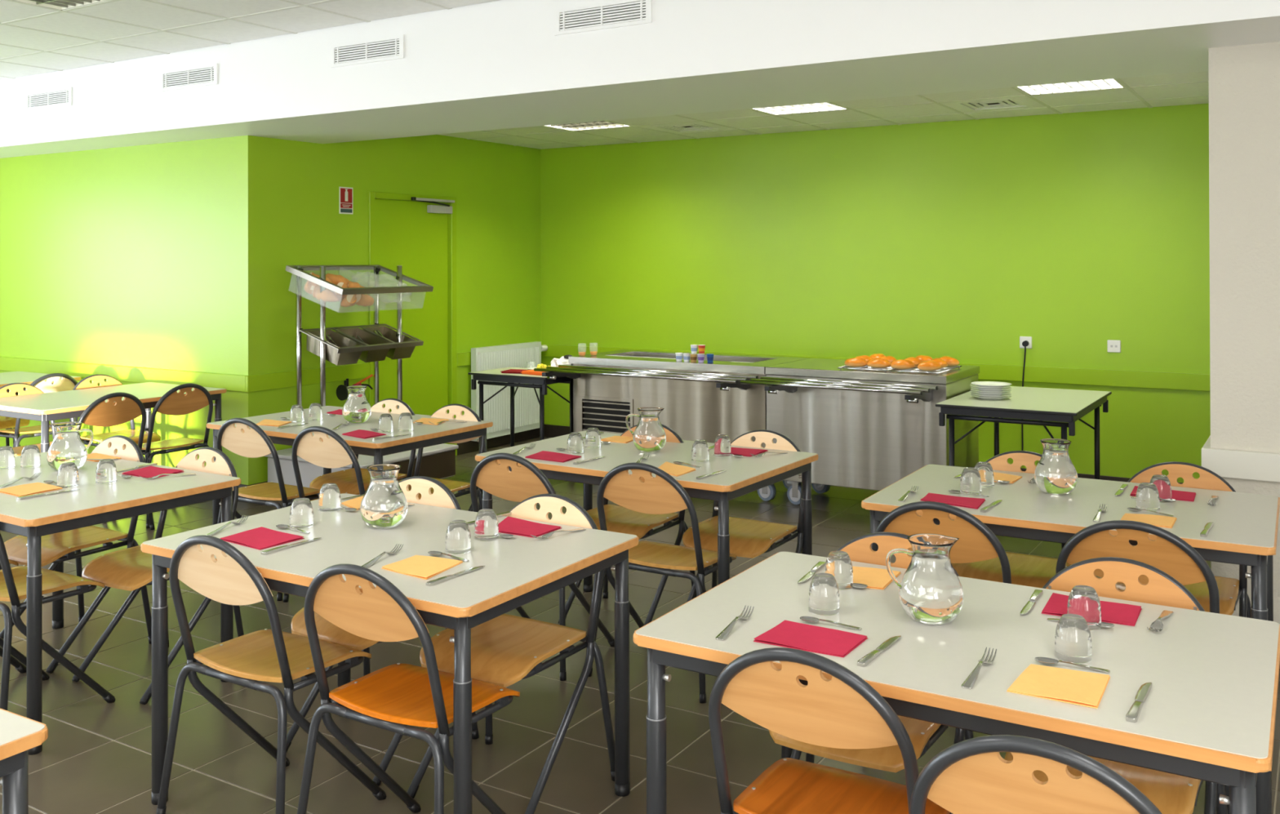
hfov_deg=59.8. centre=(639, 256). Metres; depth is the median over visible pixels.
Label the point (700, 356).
pot
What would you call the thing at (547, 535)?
fork
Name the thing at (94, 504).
dining table
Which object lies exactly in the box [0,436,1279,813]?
floor
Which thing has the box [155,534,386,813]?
chair
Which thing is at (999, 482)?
teaspoon
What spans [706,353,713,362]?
pot
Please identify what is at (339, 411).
paper napkin
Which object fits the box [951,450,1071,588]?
chair
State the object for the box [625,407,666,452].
water jug
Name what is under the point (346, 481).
chair
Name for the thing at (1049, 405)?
folding table
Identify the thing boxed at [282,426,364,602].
chair
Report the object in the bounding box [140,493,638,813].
dining table
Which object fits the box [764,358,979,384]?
countertop
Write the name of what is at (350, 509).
teaspoon
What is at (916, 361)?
bun
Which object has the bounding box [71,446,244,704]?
chair
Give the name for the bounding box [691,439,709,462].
tumbler
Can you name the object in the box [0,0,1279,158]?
beam
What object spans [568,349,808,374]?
countertop
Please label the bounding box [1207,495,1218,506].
fork
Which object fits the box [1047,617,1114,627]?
teaspoon
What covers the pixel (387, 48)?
grille
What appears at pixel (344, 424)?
fork
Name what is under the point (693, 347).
pot
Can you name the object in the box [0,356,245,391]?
trim
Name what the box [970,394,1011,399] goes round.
dinner plate
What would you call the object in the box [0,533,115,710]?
chair
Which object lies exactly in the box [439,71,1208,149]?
ceiling
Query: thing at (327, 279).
bread piece
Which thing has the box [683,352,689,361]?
pot
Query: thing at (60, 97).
grille
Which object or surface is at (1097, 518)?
fork
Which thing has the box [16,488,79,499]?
table knife
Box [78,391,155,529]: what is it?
chair
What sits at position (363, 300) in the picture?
bread piece
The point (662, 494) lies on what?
chair
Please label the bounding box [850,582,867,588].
teaspoon
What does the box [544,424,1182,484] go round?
baseboard
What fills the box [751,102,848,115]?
light
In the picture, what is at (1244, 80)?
pillar
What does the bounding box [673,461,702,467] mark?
teaspoon
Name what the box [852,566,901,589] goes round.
paper napkin
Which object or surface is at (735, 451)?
paper napkin
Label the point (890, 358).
bun
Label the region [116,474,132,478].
teaspoon
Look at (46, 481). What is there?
teaspoon
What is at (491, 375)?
folding table
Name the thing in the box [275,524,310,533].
teaspoon
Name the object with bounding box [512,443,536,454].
fork
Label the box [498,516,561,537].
paper napkin
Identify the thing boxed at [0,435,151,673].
chair
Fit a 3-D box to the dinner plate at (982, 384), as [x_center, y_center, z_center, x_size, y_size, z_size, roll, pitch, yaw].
[2.039,0.745,6.456,0.227,0.018,0.227,0,0,32]
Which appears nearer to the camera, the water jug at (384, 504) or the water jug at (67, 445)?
the water jug at (384, 504)
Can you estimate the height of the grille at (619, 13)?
0.124 m
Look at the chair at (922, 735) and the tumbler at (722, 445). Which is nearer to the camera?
the chair at (922, 735)
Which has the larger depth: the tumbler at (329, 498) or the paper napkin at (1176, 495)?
the paper napkin at (1176, 495)
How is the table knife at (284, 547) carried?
on the dining table at (518, 571)
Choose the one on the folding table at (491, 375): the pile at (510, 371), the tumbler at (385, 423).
the pile at (510, 371)
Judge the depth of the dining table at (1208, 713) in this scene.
2.29 m
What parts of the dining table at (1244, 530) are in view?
leg, apron frame, leg, leg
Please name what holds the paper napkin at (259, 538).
on the dining table at (518, 571)
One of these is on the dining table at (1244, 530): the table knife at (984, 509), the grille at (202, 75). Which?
the table knife at (984, 509)
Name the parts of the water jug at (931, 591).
handle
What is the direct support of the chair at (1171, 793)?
on the floor
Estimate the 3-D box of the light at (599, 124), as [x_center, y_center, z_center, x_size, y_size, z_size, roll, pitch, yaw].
[-0.448,-1.004,8.217,0.546,0.055,0.596,0,0,32]
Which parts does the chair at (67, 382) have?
leg, leg, seat, seat frame, frame, backrest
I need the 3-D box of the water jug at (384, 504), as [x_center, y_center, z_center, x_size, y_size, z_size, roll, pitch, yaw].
[-0.791,0.739,3.433,0.143,0.183,0.150,0,0,-42]
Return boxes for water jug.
[46,421,93,471]
[342,385,371,423]
[360,463,408,528]
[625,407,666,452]
[885,533,964,624]
[1034,438,1077,494]
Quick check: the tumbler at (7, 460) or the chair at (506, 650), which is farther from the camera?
the tumbler at (7, 460)
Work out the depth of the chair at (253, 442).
5.32 m
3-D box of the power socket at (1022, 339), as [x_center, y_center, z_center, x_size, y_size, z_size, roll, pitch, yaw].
[2.705,0.603,7.803,0.084,0.084,0.012,0,0,32]
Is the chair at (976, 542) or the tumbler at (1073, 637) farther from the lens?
the chair at (976, 542)
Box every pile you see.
[500,368,527,373]
[520,369,546,375]
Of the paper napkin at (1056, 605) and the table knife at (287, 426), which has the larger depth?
the table knife at (287, 426)
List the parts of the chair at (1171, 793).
seat, backrest, frame, seat frame, leg, leg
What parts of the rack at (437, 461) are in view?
post, post, hopper frame, pan frame, post, post, panel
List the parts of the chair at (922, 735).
leg, leg, seat, backrest, frame, seat frame, leg, leg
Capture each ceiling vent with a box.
[640,121,736,133]
[940,96,1045,112]
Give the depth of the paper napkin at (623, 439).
5.06 m
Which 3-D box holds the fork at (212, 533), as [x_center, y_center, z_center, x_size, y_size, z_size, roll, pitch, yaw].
[-1.262,0.823,3.405,0.025,0.017,0.200,0,0,12]
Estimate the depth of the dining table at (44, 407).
6.67 m
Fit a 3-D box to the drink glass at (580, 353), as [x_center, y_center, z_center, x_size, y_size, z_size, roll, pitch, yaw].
[-0.412,0.662,7.908,0.062,0.090,0.062,0,0,32]
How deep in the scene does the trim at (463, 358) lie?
9.10 m
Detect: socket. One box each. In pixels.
[1019,336,1031,348]
[1106,339,1120,352]
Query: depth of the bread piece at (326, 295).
7.31 m
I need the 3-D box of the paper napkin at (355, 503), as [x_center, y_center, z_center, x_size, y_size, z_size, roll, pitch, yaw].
[-0.937,0.829,3.757,0.133,0.006,0.187,0,0,32]
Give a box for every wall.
[0,137,228,467]
[227,134,541,484]
[540,102,1210,483]
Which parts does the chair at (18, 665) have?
leg, seat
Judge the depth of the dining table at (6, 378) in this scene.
7.92 m
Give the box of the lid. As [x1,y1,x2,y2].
[564,354,572,359]
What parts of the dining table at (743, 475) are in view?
leg, leg, apron frame, leg, leg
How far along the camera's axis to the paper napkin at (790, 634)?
2.38 m
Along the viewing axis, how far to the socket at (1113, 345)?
7.50 m
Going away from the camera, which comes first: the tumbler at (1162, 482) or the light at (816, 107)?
the tumbler at (1162, 482)
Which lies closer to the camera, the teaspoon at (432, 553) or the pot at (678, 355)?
the teaspoon at (432, 553)
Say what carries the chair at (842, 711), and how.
on the floor
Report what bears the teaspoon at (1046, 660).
on the dining table at (1208, 713)
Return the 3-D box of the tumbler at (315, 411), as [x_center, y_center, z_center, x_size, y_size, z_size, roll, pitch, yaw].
[-1.681,0.802,5.760,0.072,0.083,0.072,0,0,17]
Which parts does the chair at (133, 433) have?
seat frame, backrest, frame, seat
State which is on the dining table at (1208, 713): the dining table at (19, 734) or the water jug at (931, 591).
the water jug at (931, 591)
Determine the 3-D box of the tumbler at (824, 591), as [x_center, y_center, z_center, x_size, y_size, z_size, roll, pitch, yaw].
[0.428,0.782,2.586,0.072,0.083,0.072,0,0,-1]
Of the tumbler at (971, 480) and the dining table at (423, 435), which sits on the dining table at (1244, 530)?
the tumbler at (971, 480)
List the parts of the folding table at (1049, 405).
leg, leg, leg, leg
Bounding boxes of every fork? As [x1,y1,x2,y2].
[0,472,40,487]
[138,473,195,479]
[205,515,248,535]
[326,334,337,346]
[331,420,350,430]
[360,543,403,568]
[428,420,466,424]
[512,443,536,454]
[530,528,586,539]
[635,453,648,462]
[715,605,754,640]
[749,452,787,457]
[897,485,918,502]
[961,647,996,688]
[1027,477,1035,484]
[1093,503,1106,522]
[1146,609,1173,631]
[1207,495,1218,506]
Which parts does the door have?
closer arm, slide rail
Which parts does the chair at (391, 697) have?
leg, leg, backrest, frame, seat frame, leg, seat, leg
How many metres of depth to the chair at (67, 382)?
7.44 m
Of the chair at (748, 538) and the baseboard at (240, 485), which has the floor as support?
the chair at (748, 538)
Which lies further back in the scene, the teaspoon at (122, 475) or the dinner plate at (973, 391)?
the dinner plate at (973, 391)
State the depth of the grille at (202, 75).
6.87 m
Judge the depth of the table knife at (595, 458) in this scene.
4.51 m
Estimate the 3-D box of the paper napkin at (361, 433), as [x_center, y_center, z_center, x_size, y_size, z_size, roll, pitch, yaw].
[-1.312,0.837,5.248,0.230,0.007,0.140,0,0,39]
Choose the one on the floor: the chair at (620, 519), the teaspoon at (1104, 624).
the chair at (620, 519)
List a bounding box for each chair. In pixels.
[0,373,80,447]
[0,382,55,456]
[0,416,29,446]
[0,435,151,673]
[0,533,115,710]
[0,559,26,673]
[70,373,160,461]
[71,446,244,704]
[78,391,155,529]
[124,382,213,528]
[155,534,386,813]
[216,417,319,600]
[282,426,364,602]
[286,475,479,786]
[297,564,519,813]
[309,398,416,494]
[398,404,485,511]
[406,493,614,813]
[470,453,614,680]
[558,424,696,625]
[588,462,736,702]
[682,429,804,602]
[708,647,952,813]
[768,532,973,772]
[871,501,1011,583]
[909,734,1162,813]
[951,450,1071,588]
[1004,556,1227,813]
[1055,520,1229,813]
[1115,461,1251,617]
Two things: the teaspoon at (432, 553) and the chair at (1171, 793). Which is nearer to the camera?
the chair at (1171, 793)
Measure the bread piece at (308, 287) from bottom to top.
0.101 m
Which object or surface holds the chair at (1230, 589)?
on the floor
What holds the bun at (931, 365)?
on the tray at (947, 368)
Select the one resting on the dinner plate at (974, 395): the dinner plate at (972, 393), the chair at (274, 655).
the dinner plate at (972, 393)
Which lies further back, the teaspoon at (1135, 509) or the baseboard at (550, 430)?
the baseboard at (550, 430)
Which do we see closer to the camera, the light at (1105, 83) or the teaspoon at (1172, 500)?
the teaspoon at (1172, 500)
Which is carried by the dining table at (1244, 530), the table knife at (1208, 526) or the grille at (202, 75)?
the table knife at (1208, 526)
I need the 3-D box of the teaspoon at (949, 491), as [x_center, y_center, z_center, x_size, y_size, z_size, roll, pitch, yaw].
[1.140,0.822,3.862,0.140,0.011,0.030,0,0,32]
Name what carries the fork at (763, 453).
on the dining table at (743, 475)
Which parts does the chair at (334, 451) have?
backrest, frame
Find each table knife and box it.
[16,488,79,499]
[116,462,157,471]
[261,537,320,555]
[276,422,309,429]
[340,493,364,499]
[372,434,408,439]
[426,565,484,586]
[466,511,511,524]
[573,456,604,464]
[696,470,725,479]
[797,561,825,583]
[857,635,901,666]
[980,499,1002,512]
[1020,589,1043,614]
[1114,484,1128,495]
[1125,682,1151,722]
[1200,521,1213,537]
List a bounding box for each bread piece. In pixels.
[303,280,314,294]
[306,271,334,286]
[311,285,338,302]
[325,273,351,284]
[330,289,346,302]
[333,282,347,294]
[340,294,356,306]
[346,281,364,294]
[355,293,373,306]
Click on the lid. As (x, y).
(568, 355)
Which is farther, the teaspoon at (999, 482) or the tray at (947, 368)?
the tray at (947, 368)
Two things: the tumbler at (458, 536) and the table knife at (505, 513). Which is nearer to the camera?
the tumbler at (458, 536)
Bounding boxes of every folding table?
[468,367,571,446]
[935,386,1111,549]
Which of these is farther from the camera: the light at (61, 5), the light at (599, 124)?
the light at (599, 124)
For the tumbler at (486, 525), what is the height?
0.083 m
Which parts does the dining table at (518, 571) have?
leg, leg, apron frame, leg, leg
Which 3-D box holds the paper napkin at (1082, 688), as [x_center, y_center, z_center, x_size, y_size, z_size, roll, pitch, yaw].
[0.806,0.817,2.131,0.160,0.007,0.177,0,0,32]
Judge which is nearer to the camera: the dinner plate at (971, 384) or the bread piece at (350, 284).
the dinner plate at (971, 384)
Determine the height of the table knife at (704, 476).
0.007 m
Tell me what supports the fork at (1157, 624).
on the dining table at (1208, 713)
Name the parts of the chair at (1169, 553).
backrest, frame, leg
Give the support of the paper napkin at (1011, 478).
on the dining table at (1244, 530)
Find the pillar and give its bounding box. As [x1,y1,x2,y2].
[1208,41,1279,624]
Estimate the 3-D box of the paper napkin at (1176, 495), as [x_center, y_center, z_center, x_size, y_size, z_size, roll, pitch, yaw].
[1.814,0.822,3.860,0.205,0.006,0.166,0,0,32]
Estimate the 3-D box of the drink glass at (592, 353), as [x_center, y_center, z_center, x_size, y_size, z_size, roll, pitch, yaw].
[-0.331,0.662,7.953,0.062,0.090,0.062,0,0,32]
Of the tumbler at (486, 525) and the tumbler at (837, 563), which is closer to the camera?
the tumbler at (837, 563)
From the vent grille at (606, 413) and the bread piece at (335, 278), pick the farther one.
the vent grille at (606, 413)
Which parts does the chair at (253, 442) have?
leg, leg, backrest, frame, leg, seat frame, seat, leg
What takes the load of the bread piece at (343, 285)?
on the bread piece at (326, 295)
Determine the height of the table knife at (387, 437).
0.007 m
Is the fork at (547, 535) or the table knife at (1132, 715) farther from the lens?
the fork at (547, 535)
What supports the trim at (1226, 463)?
attached to the pillar
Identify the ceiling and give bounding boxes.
[0,0,497,79]
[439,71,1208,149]
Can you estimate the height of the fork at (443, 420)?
0.017 m
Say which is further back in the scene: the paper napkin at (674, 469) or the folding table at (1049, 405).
the folding table at (1049, 405)
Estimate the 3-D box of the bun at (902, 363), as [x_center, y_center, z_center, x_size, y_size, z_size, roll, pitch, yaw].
[1.586,0.651,6.721,0.143,0.060,0.122,0,0,-3]
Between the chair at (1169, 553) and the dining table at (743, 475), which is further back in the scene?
the dining table at (743, 475)
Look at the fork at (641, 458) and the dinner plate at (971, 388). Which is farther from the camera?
the dinner plate at (971, 388)
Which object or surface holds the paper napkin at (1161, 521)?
on the dining table at (1244, 530)
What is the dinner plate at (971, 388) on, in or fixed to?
on the dinner plate at (973, 391)
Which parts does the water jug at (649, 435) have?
handle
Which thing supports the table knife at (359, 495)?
on the dining table at (518, 571)
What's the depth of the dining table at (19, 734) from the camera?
1.92 m
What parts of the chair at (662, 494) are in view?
leg, leg, backrest, frame, seat frame, seat, leg, leg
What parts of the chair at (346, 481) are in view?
seat, frame, backrest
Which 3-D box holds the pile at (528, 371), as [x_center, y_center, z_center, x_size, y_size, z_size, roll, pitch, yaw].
[-0.712,0.827,7.952,0.210,0.022,0.191,0,0,37]
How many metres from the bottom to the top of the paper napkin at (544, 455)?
0.006 m
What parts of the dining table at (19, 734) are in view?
apron frame, leg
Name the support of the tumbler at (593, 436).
on the dining table at (743, 475)
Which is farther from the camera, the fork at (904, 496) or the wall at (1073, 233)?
the wall at (1073, 233)
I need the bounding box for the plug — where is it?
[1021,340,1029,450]
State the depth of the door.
8.71 m
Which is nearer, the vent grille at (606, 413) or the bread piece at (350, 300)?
the bread piece at (350, 300)
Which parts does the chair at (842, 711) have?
backrest, seat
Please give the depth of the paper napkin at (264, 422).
5.60 m
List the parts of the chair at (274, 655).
leg, backrest, frame, leg, leg, seat frame, seat, leg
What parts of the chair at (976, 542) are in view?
backrest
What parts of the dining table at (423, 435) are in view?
leg, leg, apron frame, leg, leg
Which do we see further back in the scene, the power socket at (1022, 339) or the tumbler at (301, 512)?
the power socket at (1022, 339)
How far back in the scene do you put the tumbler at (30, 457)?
4.43 m
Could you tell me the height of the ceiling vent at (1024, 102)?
0.030 m
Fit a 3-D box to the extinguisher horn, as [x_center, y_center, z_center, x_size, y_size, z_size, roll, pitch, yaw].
[-2.065,0.939,8.004,0.131,0.160,0.322,0,0,20]
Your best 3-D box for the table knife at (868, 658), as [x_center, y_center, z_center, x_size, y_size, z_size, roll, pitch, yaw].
[0.500,0.818,2.318,0.021,0.007,0.210,0,0,34]
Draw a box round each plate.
[526,363,550,369]
[969,383,1010,389]
[969,390,1010,395]
[970,386,1011,391]
[970,387,1011,393]
[970,391,1011,397]
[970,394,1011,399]
[971,381,1012,387]
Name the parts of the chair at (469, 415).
seat, frame, backrest, seat frame, leg, leg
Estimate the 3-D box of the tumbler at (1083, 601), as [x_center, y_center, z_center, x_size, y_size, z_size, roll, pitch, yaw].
[0.991,0.780,2.481,0.072,0.083,0.072,0,0,-32]
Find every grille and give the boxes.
[25,86,72,111]
[160,63,217,91]
[330,34,404,67]
[554,0,652,35]
[579,395,633,434]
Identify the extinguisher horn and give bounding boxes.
[336,373,373,400]
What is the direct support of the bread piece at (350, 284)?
on the bread piece at (363, 300)
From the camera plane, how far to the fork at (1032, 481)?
4.05 m
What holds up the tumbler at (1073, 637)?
on the dining table at (1208, 713)
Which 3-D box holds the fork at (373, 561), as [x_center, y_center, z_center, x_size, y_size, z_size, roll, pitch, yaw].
[-0.707,0.820,3.046,0.025,0.017,0.200,0,0,17]
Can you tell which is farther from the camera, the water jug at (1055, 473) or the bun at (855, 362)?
the bun at (855, 362)
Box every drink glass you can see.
[578,351,586,355]
[590,351,597,355]
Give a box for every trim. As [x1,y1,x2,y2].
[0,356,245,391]
[245,362,369,392]
[457,351,471,366]
[541,343,1209,391]
[1201,435,1279,482]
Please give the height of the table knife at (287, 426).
0.007 m
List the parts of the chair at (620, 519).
leg, leg, seat, frame, backrest, seat frame, leg, leg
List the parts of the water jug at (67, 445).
handle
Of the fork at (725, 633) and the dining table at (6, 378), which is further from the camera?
the dining table at (6, 378)
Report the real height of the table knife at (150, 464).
0.007 m
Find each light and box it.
[11,0,109,10]
[546,120,631,130]
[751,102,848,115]
[1014,78,1124,94]
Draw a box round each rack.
[264,264,458,494]
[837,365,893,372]
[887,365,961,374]
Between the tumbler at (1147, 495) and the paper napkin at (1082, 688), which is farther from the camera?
the tumbler at (1147, 495)
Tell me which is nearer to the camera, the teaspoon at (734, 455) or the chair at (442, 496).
the chair at (442, 496)
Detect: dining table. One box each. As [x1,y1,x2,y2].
[0,371,80,444]
[0,382,226,462]
[0,451,240,755]
[0,708,48,813]
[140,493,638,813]
[206,405,493,524]
[475,430,817,591]
[633,551,1279,813]
[861,464,1279,621]
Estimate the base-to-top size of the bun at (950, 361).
0.061 m
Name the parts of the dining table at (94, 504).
leg, leg, apron frame, leg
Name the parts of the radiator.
ribbed panel, thermostat knob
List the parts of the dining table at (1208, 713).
leg, leg, apron frame, leg, leg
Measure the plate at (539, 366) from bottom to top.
0.051 m
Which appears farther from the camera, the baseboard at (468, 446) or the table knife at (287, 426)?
the baseboard at (468, 446)
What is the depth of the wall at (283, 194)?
8.01 m
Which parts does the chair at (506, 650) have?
leg, leg, seat, backrest, seat frame, frame, leg, leg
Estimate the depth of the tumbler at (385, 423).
5.32 m
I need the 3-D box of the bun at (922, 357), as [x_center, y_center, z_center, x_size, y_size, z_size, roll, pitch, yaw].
[1.782,0.651,6.984,0.122,0.061,0.143,0,0,-33]
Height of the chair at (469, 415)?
0.842 m
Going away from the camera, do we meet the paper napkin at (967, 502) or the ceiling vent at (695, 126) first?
the paper napkin at (967, 502)
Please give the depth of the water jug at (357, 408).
5.61 m
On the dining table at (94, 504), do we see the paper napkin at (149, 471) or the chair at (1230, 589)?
the paper napkin at (149, 471)
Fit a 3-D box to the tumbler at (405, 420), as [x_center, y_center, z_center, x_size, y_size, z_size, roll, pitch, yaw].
[-1.134,0.799,5.385,0.072,0.083,0.072,0,0,-21]
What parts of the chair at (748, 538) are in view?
leg, leg, seat, frame, backrest, seat frame, leg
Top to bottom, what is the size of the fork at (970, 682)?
0.017 m
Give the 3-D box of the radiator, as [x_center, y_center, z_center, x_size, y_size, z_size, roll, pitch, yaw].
[-1.116,1.136,9.559,0.104,0.762,0.985,0,0,32]
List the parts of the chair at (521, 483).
backrest, frame, leg, leg, leg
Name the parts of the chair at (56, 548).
leg, seat, leg, seat frame, leg, backrest, frame, leg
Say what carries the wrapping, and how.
on the folding table at (491, 375)
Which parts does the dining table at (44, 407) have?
leg, apron frame, leg, leg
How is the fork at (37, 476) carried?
on the dining table at (94, 504)
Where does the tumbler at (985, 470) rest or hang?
on the dining table at (1244, 530)
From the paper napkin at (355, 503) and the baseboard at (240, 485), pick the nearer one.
the paper napkin at (355, 503)
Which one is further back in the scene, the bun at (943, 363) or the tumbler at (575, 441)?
the bun at (943, 363)
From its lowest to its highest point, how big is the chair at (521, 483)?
0.842 m
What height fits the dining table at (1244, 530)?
0.757 m
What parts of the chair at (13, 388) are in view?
backrest, seat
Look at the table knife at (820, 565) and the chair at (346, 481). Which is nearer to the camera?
the table knife at (820, 565)
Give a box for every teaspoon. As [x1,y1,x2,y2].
[43,480,57,484]
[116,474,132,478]
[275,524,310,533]
[338,506,356,511]
[369,428,391,433]
[427,551,468,561]
[498,533,514,537]
[555,448,583,453]
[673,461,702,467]
[712,453,742,457]
[800,616,862,630]
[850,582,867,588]
[948,489,989,497]
[994,480,1009,483]
[1035,657,1110,673]
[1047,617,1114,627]
[1126,507,1173,516]
[1131,497,1176,502]
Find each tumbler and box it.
[0,445,15,469]
[20,444,40,467]
[57,462,79,487]
[95,458,116,484]
[289,404,304,422]
[289,497,313,528]
[308,403,322,420]
[318,483,341,511]
[377,413,393,432]
[398,412,413,431]
[444,520,471,554]
[474,508,498,541]
[567,431,583,453]
[584,427,600,448]
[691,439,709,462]
[714,434,731,456]
[808,573,839,615]
[824,551,853,590]
[960,466,981,493]
[974,462,994,487]
[1054,613,1092,662]
[1066,585,1102,630]
[1135,482,1159,511]
[1149,474,1172,502]
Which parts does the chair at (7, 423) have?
leg, seat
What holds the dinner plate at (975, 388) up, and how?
on the dinner plate at (971, 388)
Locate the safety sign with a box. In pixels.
[338,186,352,213]
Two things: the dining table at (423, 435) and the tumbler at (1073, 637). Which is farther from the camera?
the dining table at (423, 435)
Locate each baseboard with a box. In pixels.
[238,484,247,488]
[247,427,539,485]
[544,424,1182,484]
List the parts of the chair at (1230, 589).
seat, backrest, seat frame, leg, leg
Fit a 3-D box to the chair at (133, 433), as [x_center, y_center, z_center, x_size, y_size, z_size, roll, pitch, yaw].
[-3.404,1.200,7.238,0.473,0.842,0.522,0,0,32]
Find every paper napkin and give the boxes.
[0,482,62,496]
[86,453,121,462]
[121,466,184,477]
[220,526,304,550]
[255,418,291,426]
[327,408,342,414]
[341,495,364,510]
[342,429,386,438]
[381,555,462,579]
[413,417,448,425]
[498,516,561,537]
[524,450,582,462]
[600,435,632,443]
[657,461,696,476]
[730,447,768,456]
[753,619,867,657]
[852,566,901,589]
[920,493,985,509]
[993,471,1022,483]
[1006,663,1110,708]
[1041,592,1142,626]
[1120,513,1177,528]
[1129,485,1195,501]
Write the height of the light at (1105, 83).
0.055 m
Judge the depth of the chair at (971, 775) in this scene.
1.74 m
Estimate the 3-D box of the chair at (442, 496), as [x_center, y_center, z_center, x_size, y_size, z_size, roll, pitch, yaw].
[-0.857,1.176,3.634,0.522,0.842,0.473,0,0,32]
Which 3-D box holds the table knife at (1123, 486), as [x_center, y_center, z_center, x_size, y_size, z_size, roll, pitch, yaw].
[1.695,0.822,3.917,0.021,0.007,0.210,0,0,32]
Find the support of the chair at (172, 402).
on the floor
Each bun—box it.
[844,357,867,367]
[855,355,872,361]
[866,358,890,368]
[869,353,885,359]
[880,355,896,363]
[890,359,915,368]
[905,356,921,367]
[915,355,933,361]
[917,360,941,370]
[929,358,947,368]
[939,355,959,366]
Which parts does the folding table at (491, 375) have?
leg, leg, leg, leg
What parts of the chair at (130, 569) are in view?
leg, seat, seat frame, leg, frame, backrest, leg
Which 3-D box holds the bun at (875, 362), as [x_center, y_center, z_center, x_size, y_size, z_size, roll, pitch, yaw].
[1.461,0.651,6.803,0.145,0.062,0.119,0,0,14]
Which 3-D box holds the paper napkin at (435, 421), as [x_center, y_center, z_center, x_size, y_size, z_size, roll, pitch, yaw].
[-1.068,0.838,5.673,0.228,0.007,0.163,0,0,32]
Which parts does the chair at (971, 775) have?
backrest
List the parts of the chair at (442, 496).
leg, seat, leg, leg, backrest, frame, leg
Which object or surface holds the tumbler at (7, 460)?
on the dining table at (94, 504)
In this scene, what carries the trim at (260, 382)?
attached to the wall at (283, 194)
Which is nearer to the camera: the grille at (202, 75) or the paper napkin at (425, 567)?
the paper napkin at (425, 567)
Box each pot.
[675,352,682,361]
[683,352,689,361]
[689,353,697,362]
[690,344,697,353]
[697,344,705,353]
[697,353,704,362]
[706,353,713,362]
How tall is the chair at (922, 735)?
0.842 m
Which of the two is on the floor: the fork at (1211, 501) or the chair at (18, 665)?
the chair at (18, 665)
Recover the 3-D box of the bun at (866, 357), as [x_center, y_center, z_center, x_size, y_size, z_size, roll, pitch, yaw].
[1.405,0.652,7.000,0.145,0.062,0.119,0,0,-37]
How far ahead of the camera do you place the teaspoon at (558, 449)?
4.78 m
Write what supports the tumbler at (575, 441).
on the dining table at (743, 475)
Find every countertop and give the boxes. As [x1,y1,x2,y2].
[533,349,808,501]
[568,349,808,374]
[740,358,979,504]
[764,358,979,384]
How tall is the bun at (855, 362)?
0.062 m
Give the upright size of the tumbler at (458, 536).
0.083 m
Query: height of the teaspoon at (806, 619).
0.011 m
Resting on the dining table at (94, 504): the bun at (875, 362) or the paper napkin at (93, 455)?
the paper napkin at (93, 455)
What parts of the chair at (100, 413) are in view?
backrest, frame, leg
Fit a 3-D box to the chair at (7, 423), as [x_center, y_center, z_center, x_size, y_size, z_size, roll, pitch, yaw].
[-4.699,1.207,8.032,0.473,0.842,0.522,0,0,32]
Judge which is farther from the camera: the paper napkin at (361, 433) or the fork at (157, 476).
the paper napkin at (361, 433)
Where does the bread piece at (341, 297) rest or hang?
in the rack at (437, 461)
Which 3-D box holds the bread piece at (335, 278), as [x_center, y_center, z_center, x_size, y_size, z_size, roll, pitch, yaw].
[-2.030,0.166,7.516,0.210,0.105,0.084,0,0,-1]
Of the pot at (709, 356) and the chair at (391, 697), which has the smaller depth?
the chair at (391, 697)
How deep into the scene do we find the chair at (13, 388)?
6.84 m
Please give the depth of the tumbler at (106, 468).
4.10 m
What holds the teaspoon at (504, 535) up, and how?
on the dining table at (518, 571)
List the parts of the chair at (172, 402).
leg, leg, seat frame, seat, frame, backrest, leg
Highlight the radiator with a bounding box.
[471,341,547,441]
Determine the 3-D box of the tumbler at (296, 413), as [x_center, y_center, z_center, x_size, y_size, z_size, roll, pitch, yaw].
[-1.756,0.802,5.694,0.072,0.083,0.072,0,0,19]
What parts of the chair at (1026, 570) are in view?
seat, frame, backrest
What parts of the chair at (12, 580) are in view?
leg, frame, leg, seat, seat frame, leg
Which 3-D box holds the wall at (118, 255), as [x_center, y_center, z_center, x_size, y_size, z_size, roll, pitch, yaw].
[-4.513,0.072,8.615,4.280,3.100,0.200,0,0,32]
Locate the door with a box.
[368,191,457,455]
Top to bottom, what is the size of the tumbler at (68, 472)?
0.083 m
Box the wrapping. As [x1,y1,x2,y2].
[550,355,571,367]
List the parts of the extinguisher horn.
carry lever, squeeze lever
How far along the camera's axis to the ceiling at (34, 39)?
6.14 m
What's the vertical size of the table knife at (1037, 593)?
0.007 m
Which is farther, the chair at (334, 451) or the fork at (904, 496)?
the chair at (334, 451)
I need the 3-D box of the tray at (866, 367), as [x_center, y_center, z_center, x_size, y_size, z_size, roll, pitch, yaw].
[1.479,0.690,6.979,0.312,0.016,0.508,0,0,32]
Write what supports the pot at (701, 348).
on the pot at (700, 356)
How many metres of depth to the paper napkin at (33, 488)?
3.98 m

